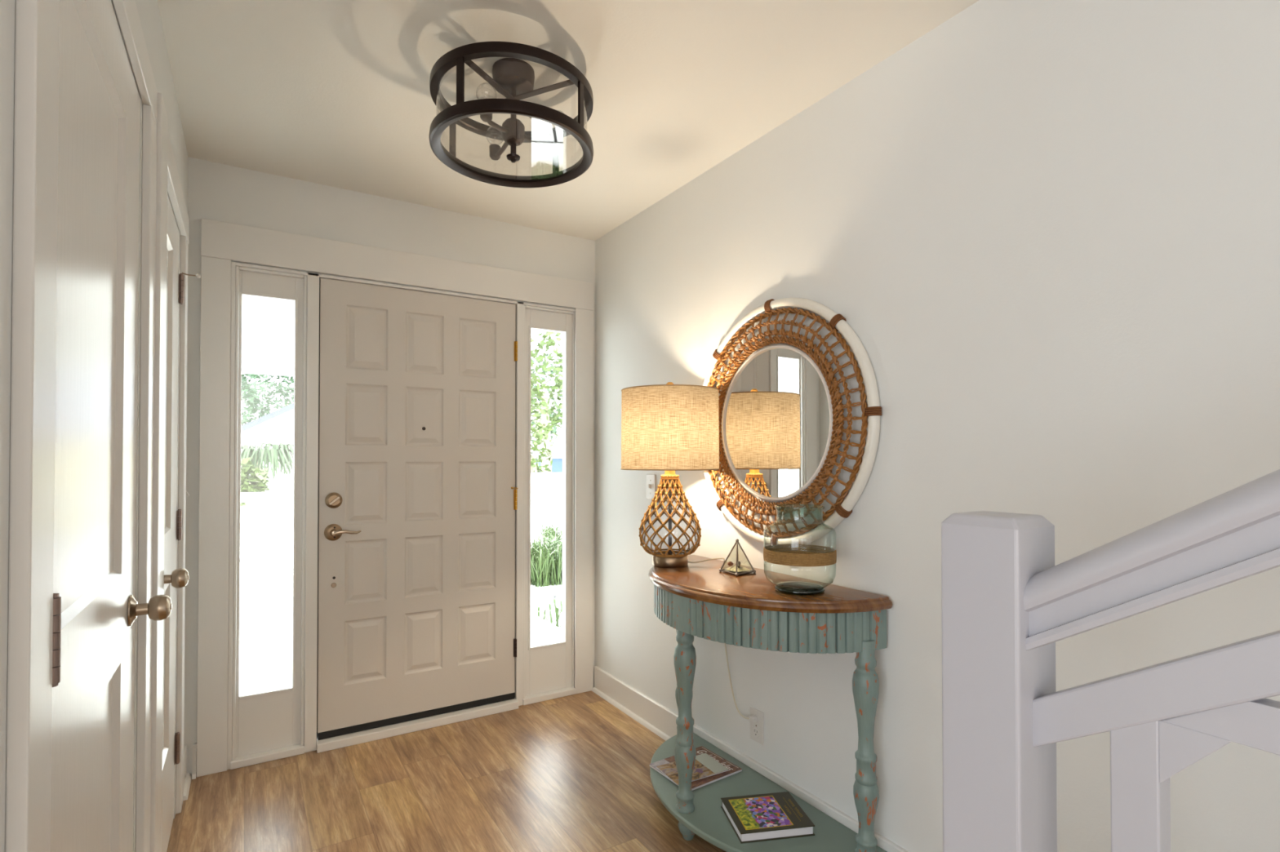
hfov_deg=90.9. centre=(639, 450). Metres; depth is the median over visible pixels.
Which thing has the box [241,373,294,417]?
tree
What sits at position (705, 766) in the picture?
booklet
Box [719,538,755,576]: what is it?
pyramid
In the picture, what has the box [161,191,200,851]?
door
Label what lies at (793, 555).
glass jar
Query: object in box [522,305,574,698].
window
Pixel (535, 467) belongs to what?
tree
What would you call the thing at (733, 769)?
magazine
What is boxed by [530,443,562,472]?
shed
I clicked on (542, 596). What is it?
ground
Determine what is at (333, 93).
ceiling
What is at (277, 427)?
house
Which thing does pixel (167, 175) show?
trim
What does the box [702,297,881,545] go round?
wall mirror
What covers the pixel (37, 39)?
trim
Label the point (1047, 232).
wall
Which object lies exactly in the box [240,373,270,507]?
tree
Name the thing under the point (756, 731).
receptacle
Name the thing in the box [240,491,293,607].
fence
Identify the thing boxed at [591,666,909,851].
baseboard
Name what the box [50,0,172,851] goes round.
door
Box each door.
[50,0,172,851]
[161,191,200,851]
[316,278,518,740]
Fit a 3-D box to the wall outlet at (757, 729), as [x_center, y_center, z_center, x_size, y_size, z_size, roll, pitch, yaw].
[0.430,1.012,2.319,0.008,0.118,0.073,0,-1,-32]
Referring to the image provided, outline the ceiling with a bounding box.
[157,0,979,240]
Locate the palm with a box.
[240,442,293,579]
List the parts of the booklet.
panel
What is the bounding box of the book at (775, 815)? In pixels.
[720,791,814,843]
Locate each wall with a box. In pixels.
[0,0,187,851]
[183,156,595,774]
[530,472,562,535]
[594,0,1279,851]
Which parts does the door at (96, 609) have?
knob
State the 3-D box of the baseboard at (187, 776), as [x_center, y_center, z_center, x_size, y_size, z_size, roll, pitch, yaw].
[-1.715,1.210,2.375,0.029,0.128,0.198,0,-1,-32]
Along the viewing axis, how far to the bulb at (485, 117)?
1.80 m
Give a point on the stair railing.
(1006, 603)
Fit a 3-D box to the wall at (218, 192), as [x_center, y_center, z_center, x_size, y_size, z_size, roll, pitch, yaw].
[-1.092,0.065,2.977,1.908,2.433,0.140,0,-1,-32]
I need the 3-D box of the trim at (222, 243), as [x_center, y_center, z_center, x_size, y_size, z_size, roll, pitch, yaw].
[-0.996,0.184,2.940,1.745,2.193,0.022,0,-1,-32]
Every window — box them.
[231,266,306,759]
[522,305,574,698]
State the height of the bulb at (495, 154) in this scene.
0.103 m
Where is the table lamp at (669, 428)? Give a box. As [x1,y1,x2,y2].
[620,382,757,723]
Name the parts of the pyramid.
plate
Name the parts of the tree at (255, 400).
crown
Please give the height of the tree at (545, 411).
4.685 m
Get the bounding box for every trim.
[4,0,157,851]
[150,92,189,851]
[196,218,593,777]
[226,262,575,769]
[230,686,576,769]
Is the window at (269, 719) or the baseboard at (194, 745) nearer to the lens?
the baseboard at (194, 745)
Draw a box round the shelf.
[649,733,887,851]
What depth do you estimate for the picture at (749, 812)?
1.98 m
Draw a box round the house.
[241,403,293,519]
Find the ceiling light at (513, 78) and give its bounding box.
[428,41,593,187]
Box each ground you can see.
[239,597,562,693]
[240,484,562,629]
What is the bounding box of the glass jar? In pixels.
[763,504,836,595]
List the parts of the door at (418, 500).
handle, lever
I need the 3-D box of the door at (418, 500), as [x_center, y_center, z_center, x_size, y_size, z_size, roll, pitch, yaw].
[-0.999,0.248,2.940,0.903,1.990,0.105,0,-1,-32]
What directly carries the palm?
on the ground at (542, 596)
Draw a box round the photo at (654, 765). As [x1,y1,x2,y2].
[649,759,670,773]
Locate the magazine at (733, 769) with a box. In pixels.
[649,746,742,791]
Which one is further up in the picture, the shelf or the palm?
the palm
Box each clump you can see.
[530,529,562,587]
[531,513,562,547]
[531,599,562,628]
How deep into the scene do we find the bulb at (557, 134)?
1.93 m
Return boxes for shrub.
[240,457,271,582]
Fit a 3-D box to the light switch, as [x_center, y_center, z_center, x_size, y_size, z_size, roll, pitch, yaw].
[0.046,0.168,2.934,0.020,0.116,0.074,0,-1,-32]
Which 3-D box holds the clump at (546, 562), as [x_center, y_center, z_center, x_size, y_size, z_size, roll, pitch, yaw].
[-1.081,1.207,7.288,1.287,0.612,1.311,0,-1,-32]
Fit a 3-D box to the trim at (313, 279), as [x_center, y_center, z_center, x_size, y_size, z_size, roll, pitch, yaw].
[-1.035,0.261,3.003,1.546,2.040,0.152,0,-1,-32]
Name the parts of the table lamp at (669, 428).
rod, lamp shade, cord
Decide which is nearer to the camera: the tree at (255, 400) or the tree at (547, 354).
the tree at (255, 400)
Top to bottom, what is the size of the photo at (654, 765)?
0.001 m
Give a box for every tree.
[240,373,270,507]
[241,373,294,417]
[530,329,562,472]
[530,351,562,448]
[530,407,555,472]
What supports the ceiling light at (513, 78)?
attached to the ceiling
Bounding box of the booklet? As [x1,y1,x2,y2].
[656,752,728,786]
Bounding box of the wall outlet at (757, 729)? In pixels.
[750,706,764,745]
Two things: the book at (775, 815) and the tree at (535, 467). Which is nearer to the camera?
the book at (775, 815)
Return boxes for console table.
[648,555,892,851]
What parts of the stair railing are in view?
newel post, handrail, rail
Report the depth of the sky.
5.34 m
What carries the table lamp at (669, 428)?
on the console table
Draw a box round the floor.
[166,690,726,851]
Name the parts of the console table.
leg, leg, leg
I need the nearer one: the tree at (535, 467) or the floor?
the floor
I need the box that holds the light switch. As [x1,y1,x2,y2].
[646,474,655,499]
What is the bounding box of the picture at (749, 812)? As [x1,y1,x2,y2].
[729,795,791,829]
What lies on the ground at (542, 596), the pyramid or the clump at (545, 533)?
the clump at (545, 533)
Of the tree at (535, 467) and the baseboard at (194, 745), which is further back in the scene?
the tree at (535, 467)
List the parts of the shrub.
stem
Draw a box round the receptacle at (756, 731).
[753,728,759,737]
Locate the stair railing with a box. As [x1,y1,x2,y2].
[941,469,1279,851]
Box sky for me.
[241,296,535,376]
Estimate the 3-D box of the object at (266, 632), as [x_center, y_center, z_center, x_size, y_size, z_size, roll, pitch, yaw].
[-3.860,1.361,3.337,7.000,0.090,3.424,0,-1,-32]
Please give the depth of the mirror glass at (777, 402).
2.21 m
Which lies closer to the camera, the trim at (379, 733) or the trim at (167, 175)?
the trim at (167, 175)
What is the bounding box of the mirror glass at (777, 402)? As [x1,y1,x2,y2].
[724,348,829,497]
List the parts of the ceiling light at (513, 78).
arm, arm, rod, arm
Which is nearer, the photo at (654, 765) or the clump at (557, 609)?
the photo at (654, 765)
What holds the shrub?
on the ground at (542, 596)
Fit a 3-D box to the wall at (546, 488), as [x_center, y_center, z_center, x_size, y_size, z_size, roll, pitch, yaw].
[-0.716,0.997,12.566,4.900,1.160,0.100,0,-1,-32]
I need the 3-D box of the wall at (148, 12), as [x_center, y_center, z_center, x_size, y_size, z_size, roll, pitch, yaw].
[-1.237,0.046,1.482,0.120,2.433,2.244,0,-1,-32]
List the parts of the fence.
post, rail, rail, rail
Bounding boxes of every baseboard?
[183,745,191,800]
[191,742,196,779]
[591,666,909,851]
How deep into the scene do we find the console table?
1.89 m

